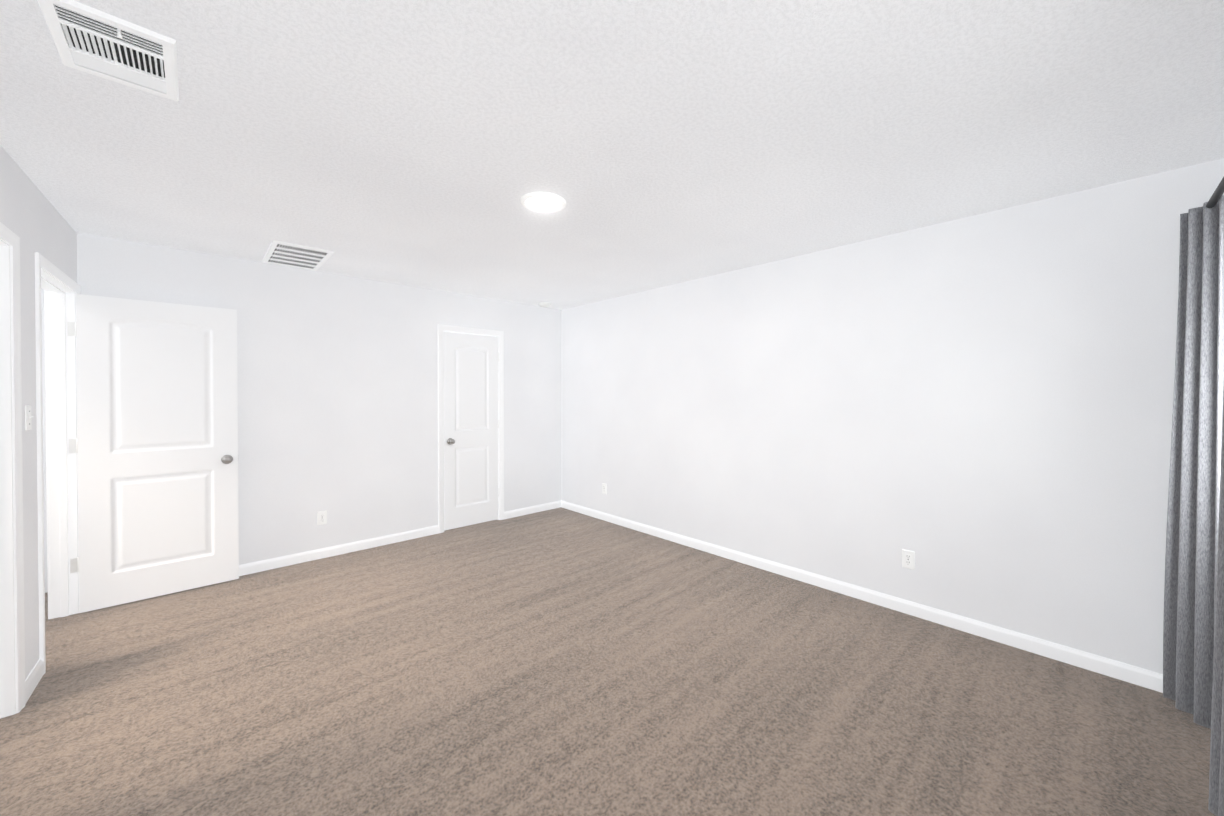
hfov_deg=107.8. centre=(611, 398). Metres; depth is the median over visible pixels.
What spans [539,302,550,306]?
smoke detector
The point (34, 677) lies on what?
baseboard
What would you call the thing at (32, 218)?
wall
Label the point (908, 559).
electrical outlet
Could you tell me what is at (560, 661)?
floor
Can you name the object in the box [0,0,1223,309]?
ceiling
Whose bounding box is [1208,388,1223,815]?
panel
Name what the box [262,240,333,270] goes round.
ceiling vent
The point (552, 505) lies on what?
baseboard
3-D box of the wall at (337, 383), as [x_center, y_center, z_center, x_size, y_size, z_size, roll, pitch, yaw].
[-2.081,0.142,4.252,4.096,2.440,0.115,0,1,-43]
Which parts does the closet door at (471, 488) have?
knob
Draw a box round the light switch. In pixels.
[25,405,33,429]
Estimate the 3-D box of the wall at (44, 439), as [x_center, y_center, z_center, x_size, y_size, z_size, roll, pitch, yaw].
[-4.400,0.155,2.833,1.230,2.440,0.115,0,1,-43]
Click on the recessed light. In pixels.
(543, 202)
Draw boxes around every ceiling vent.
[37,0,178,100]
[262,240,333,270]
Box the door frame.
[0,222,80,713]
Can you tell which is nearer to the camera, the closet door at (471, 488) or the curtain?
the curtain
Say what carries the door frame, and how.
attached to the wall at (32, 218)
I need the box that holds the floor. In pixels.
[0,507,1215,815]
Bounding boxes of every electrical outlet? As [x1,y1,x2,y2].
[317,510,326,524]
[602,483,606,493]
[902,549,914,569]
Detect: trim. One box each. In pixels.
[0,239,78,718]
[438,324,503,532]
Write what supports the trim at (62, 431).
attached to the wall at (32, 218)
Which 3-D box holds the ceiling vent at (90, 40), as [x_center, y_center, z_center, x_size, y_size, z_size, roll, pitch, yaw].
[-1.498,-1.041,1.351,0.263,0.021,0.360,0,1,-43]
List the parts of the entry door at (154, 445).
knob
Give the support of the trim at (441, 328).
attached to the wall at (337, 383)
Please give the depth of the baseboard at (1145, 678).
2.77 m
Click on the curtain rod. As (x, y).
(1215, 197)
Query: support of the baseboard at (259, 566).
attached to the wall at (337, 383)
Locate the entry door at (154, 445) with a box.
[67,294,238,612]
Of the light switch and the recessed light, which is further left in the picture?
the light switch
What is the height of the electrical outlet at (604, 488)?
0.115 m
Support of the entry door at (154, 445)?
attached to the door frame
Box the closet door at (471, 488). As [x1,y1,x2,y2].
[444,332,498,530]
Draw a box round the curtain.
[1163,195,1223,728]
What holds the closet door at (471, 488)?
in the wall at (337, 383)
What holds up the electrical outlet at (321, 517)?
attached to the wall at (337, 383)
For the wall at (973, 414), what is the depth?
2.74 m
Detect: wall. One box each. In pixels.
[0,145,76,679]
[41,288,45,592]
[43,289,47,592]
[77,233,560,564]
[561,158,1223,673]
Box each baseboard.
[25,659,43,703]
[239,525,438,575]
[504,501,558,518]
[559,500,1162,692]
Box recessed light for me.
[520,192,565,212]
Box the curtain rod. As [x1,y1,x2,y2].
[1206,177,1223,207]

